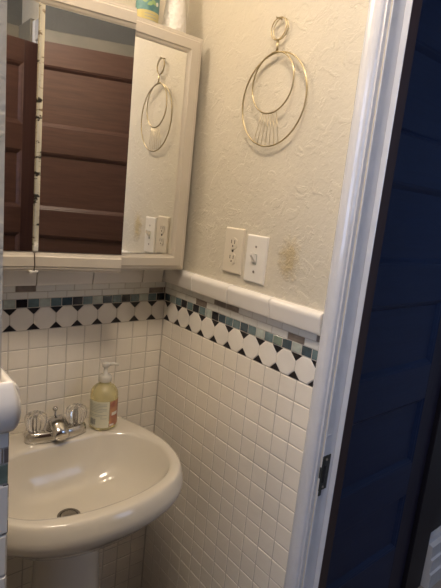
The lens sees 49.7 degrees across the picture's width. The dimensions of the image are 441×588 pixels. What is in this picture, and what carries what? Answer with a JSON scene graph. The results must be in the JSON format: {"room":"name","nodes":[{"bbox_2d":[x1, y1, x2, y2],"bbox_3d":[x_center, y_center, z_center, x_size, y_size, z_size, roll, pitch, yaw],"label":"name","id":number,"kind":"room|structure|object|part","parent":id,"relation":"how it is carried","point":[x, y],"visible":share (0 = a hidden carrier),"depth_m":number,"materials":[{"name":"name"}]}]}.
{"room":"bathroom","nodes":[
{"label":"bathroom","id":0,"kind":"room"},
{"bbox_2d":[0,0,20,587],"bbox_3d":[-0.480,-0.002,0.708,0.136,2.480,0.747,-3,14,-39],"label":"wall","id":1,"kind":"structure","parent":0,"point":[10,402],"depth_m":0.47,"materials":[{"name":"tile"}]},
{"bbox_3d":[-0.434,0.041,0.751,0.013,0.050,0.710,-3,14,-39],"label":"tile rail","id":2,"kind":"part","parent":1,"relation":"part of","materials":[{"name":"white ceramic"}]},
{"bbox_3d":[-0.254,0.117,0.440,0.136,0.054,0.012,-3,14,-39],"label":"corner rail","id":3,"kind":"part","parent":1,"relation":"part of","materials":[{"name":"white ceramic"}]},
{"bbox_2d":[1,0,188,587],"bbox_3d":[-0.824,-0.079,0.927,1.816,2.480,0.086,-3,14,-39],"label":"wall","id":4,"kind":"structure","parent":0,"point":[59,328],"depth_m":1.33,"materials":[{"name":"tile"}]},
{"bbox_3d":[-0.415,-0.050,1.238,0.612,0.050,0.028,-3,14,-39],"label":"tile rail","id":5,"kind":"part","parent":4,"relation":"part of","materials":[{"name":"white tile"}]},
{"bbox_2d":[3,0,202,272],"bbox_3d":[-0.338,-0.356,1.117,0.614,0.604,0.162,-3,14,-39],"label":"upper cabinet","id":6,"kind":"object","parent":4,"relation":"attached to","point":[102,96],"visible":1,"depth_m":1.08,"materials":[{"name":"beige paint"}]},
{"bbox_3d":[-0.506,-0.072,1.016,0.203,0.046,0.023,-3,14,-39],"label":"rail","id":7,"kind":"part","parent":6,"relation":"part of","materials":[{"name":"beige paint"}]},
{"bbox_2d":[3,0,39,250],"bbox_3d":[-0.457,-0.343,0.974,0.158,0.511,0.004,-3,14,-39],"label":"mirror","id":8,"kind":"object","parent":6,"relation":"on","point":[21,232],"depth_m":1.00,"materials":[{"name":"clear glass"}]},
{"bbox_3d":[-0.338,-0.076,1.128,0.203,0.045,0.023,0,12,-28],"label":"rail","id":9,"kind":"part","parent":6,"relation":"part of","materials":[{"name":"beige paint"}]},
{"bbox_2d":[33,3,135,254],"bbox_3d":[-0.308,-0.346,1.072,0.199,0.511,0.046,-3,14,-39],"label":"mirror","id":10,"kind":"object","parent":6,"relation":"on","point":[83,58],"depth_m":1.06,"materials":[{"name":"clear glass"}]},
{"bbox_3d":[-0.281,-0.619,1.025,0.203,0.045,0.023,0,12,-28],"label":"rail","id":11,"kind":"part","parent":6,"relation":"part of","materials":[{"name":"beige paint"}]},
{"bbox_2d":[136,0,159,22],"bbox_3d":[-0.175,-0.749,1.165,0.061,0.186,0.049,-3,14,-39],"label":"lotion bottle","id":12,"kind":"object","parent":6,"relation":"on","point":[146,9],"visible":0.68,"depth_m":1.15,"materials":[{"name":"yellow"}]},
{"bbox_2d":[143,0,157,6],"bbox_3d":[-0.168,-0.713,1.153,0.041,0.029,0.006,-1,13,-34],"label":"print","id":13,"kind":"object","parent":12,"relation":"attached to","point":[146,3],"depth_m":1.15,"materials":[{"name":"green paper"}]},
{"bbox_3d":[-0.189,-0.089,1.276,0.204,0.045,0.023,-2,14,-38],"label":"rail","id":14,"kind":"part","parent":6,"relation":"part of","materials":[{"name":"beige paint"}]},
{"bbox_2d":[122,36,186,252],"bbox_3d":[-0.175,-0.358,1.206,0.159,0.511,0.004,-2,14,-38],"label":"mirror","id":15,"kind":"object","parent":6,"relation":"on","point":[158,114],"depth_m":1.21,"materials":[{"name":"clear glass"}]},
{"bbox_3d":[-0.132,-0.632,1.172,0.204,0.045,0.023,-2,14,-38],"label":"rail","id":16,"kind":"part","parent":6,"relation":"part of","materials":[{"name":"beige paint"}]},
{"bbox_2d":[162,0,185,32],"bbox_3d":[-0.115,-0.737,1.219,0.064,0.155,0.064,-3,14,-39],"label":"vase","id":17,"kind":"object","parent":6,"relation":"on","point":[174,17],"visible":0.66,"depth_m":1.20,"materials":[{"name":"white"}]},
{"bbox_2d":[141,0,392,587],"bbox_3d":[0.398,0.069,0.813,0.086,2.480,1.720,-3,14,-39],"label":"wall","id":18,"kind":"structure","parent":0,"point":[238,357],"depth_m":1.16,"materials":[{"name":"paint"}]},
{"bbox_2d":[223,227,245,274],"bbox_3d":[0.033,-0.109,1.204,0.008,0.114,0.070,-3,14,-39],"label":"wall outlet","id":19,"kind":"object","parent":18,"relation":"attached to","point":[235,237],"visible":1,"depth_m":1.20,"materials":[{"name":"beige plastic"}]},
{"bbox_2d":[228,253,235,263],"bbox_3d":[0.029,-0.091,1.206,0.004,0.028,0.027,-3,14,-39],"label":"socket","id":20,"kind":"object","parent":19,"relation":"attached to","point":[231,256],"depth_m":1.20,"materials":[{"name":"white plastic"}]},
{"bbox_2d":[229,238,236,248],"bbox_3d":[0.033,-0.128,1.199,0.004,0.028,0.027,-3,14,-39],"label":"socket","id":21,"kind":"object","parent":19,"relation":"attached to","point":[232,241],"depth_m":1.20,"materials":[{"name":"white plastic"}]},
{"bbox_3d":[0.023,0.000,1.218,0.028,0.050,0.610,-3,14,-39],"label":"tile rail","id":22,"kind":"part","parent":18,"relation":"part of","materials":[{"name":"white tile"}]},
{"bbox_2d":[243,234,269,284],"bbox_3d":[0.079,-0.083,1.138,0.022,0.114,0.070,-3,14,-39],"label":"light switch","id":23,"kind":"object","parent":18,"relation":"attached to","point":[257,246],"visible":1,"depth_m":1.14,"materials":[{"name":"white plastic"}]},
{"bbox_2d":[283,0,422,587],"bbox_3d":[0.507,0.269,0.696,0.093,2.155,0.894,-3,14,-39],"label":"door frame","id":24,"kind":"structure","parent":18,"relation":"attached to","point":[405,14],"depth_m":0.95,"materials":[{"name":"white paint"}]},
{"bbox_2d":[318,454,330,495],"bbox_3d":[0.224,0.392,1.030,0.027,0.094,0.007,-3,14,-39],"label":"strike plate","id":25,"kind":"object","parent":24,"relation":"attached to","point":[323,472],"visible":1,"depth_m":1.03,"materials":[{"name":"grey metal"}]},
{"bbox_2d":[418,579,440,587],"bbox_3d":[0.661,1.468,0.545,3.632,0.100,3.166,-3,14,-39],"label":"floor","id":26,"kind":"structure","parent":0,"point":[438,584],"depth_m":1.92,"materials":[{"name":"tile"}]},
{"bbox_2d":[6,416,182,587],"bbox_3d":[-0.379,0.781,1.203,0.495,0.785,0.453,-3,14,-39],"label":"pedestal sink","id":27,"kind":"object","parent":26,"relation":"on","point":[72,499],"visible":0.93,"depth_m":1.16,"materials":[{"name":"white ceramic"}]},
{"bbox_2d":[24,403,86,444],"bbox_3d":[-0.419,0.333,1.223,0.159,0.077,0.075,-3,14,-39],"label":"faucet","id":28,"kind":"object","parent":27,"relation":"on","point":[41,429],"visible":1,"depth_m":1.20,"materials":[{"name":"silver metal"}]},
{"bbox_3d":[-0.464,0.320,1.195,0.055,0.046,0.055,-3,14,-39],"label":"handle","id":29,"kind":"part","parent":28,"relation":"part of","materials":[{"name":"clear plastic"}]},
{"bbox_3d":[-0.431,0.319,1.238,0.013,0.059,0.013,9,11,16],"label":"lift knob","id":30,"kind":"part","parent":28,"relation":"part of","materials":[{"name":"silver metal"}]},
{"bbox_3d":[-0.416,0.340,1.221,0.051,0.050,0.066,-3,14,-39],"label":"spout","id":31,"kind":"part","parent":28,"relation":"part of","materials":[{"name":"silver metal"}]},
{"bbox_3d":[-0.381,0.317,1.258,0.055,0.046,0.055,-3,14,-39],"label":"handle","id":32,"kind":"part","parent":28,"relation":"part of","materials":[{"name":"clear plastic"}]},
{"bbox_2d":[89,362,118,429],"bbox_3d":[-0.318,0.274,1.300,0.076,0.182,0.076,-3,14,-39],"label":"soap bottle","id":33,"kind":"object","parent":27,"relation":"on","point":[103,407],"visible":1,"depth_m":1.28,"materials":[{"name":"clear plastic"}]},
{"bbox_2d":[431,487,440,531],"bbox_3d":[0.835,-0.049,1.670,1.682,2.480,0.066,-3,14,-39],"label":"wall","id":34,"kind":"structure","parent":0,"point":[437,518],"depth_m":1.92,"materials":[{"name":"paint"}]},
{"bbox_2d":[326,0,440,587],"bbox_3d":[0.498,0.215,1.437,0.720,1.967,0.038,-3,14,-39],"label":"door","id":35,"kind":"structure","parent":34,"relation":"in","point":[400,383],"depth_m":1.45,"materials":[{"name":"blue paint"}]},
{"bbox_3d":[0.436,0.818,1.552,0.511,0.215,0.038,-3,14,-39],"label":"panel","id":36,"kind":"part","parent":35,"relation":"part of","materials":[{"name":"blue paint"}]},
{"bbox_3d":[0.412,1.050,1.596,0.511,0.259,0.038,-3,14,-39],"label":"rail","id":37,"kind":"part","parent":35,"relation":"part of","materials":[{"name":"blue paint"}]},
{"bbox_3d":[0.453,0.653,1.520,0.511,0.123,0.038,-3,14,-39],"label":"rail","id":38,"kind":"part","parent":35,"relation":"part of","materials":[{"name":"blue paint"}]},
{"bbox_3d":[0.471,0.475,1.486,0.511,0.241,0.038,-3,14,-39],"label":"panel","id":39,"kind":"part","parent":35,"relation":"part of","materials":[{"name":"blue paint"}]},
{"bbox_3d":[0.490,0.298,1.453,0.511,0.120,0.038,-3,14,-39],"label":"rail","id":40,"kind":"part","parent":35,"relation":"part of","materials":[{"name":"blue paint"}]},
{"bbox_3d":[0.507,0.132,1.421,0.511,0.220,0.038,-3,14,-39],"label":"panel","id":41,"kind":"part","parent":35,"relation":"part of","materials":[{"name":"blue paint"}]},
{"bbox_3d":[0.524,-0.031,1.390,0.511,0.114,0.038,-3,14,-39],"label":"rail","id":42,"kind":"part","parent":35,"relation":"part of","materials":[{"name":"blue paint"}]},
{"bbox_3d":[0.541,-0.195,1.359,0.511,0.222,0.038,-3,14,-39],"label":"panel","id":43,"kind":"part","parent":35,"relation":"part of","materials":[{"name":"blue paint"}]},
{"bbox_3d":[0.558,-0.360,1.327,0.511,0.117,0.038,-3,14,-39],"label":"rail","id":44,"kind":"part","parent":35,"relation":"part of","materials":[{"name":"blue paint"}]},
{"bbox_3d":[0.575,-0.527,1.296,0.511,0.223,0.038,-3,14,-39],"label":"panel","id":45,"kind":"part","parent":35,"relation":"part of","materials":[{"name":"blue paint"}]},
{"bbox_3d":[0.592,-0.691,1.265,0.511,0.113,0.038,-3,14,-39],"label":"rail","id":46,"kind":"part","parent":35,"relation":"part of","materials":[{"name":"blue paint"}]},
{"bbox_2d":[401,387,440,587],"bbox_3d":[0.566,0.175,1.449,0.867,2.070,0.020,-3,14,-39],"label":"door frame","id":47,"kind":"structure","parent":34,"relation":"attached to","point":[431,479],"depth_m":1.78,"materials":[{"name":"black wood"}]},
{"bbox_2d":[420,526,440,587],"bbox_3d":[1.112,1.055,2.129,0.758,0.208,0.050,-3,14,-39],"label":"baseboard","id":48,"kind":"structure","parent":34,"relation":"attached to","point":[431,574],"depth_m":1.90,"materials":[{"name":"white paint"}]}
]}

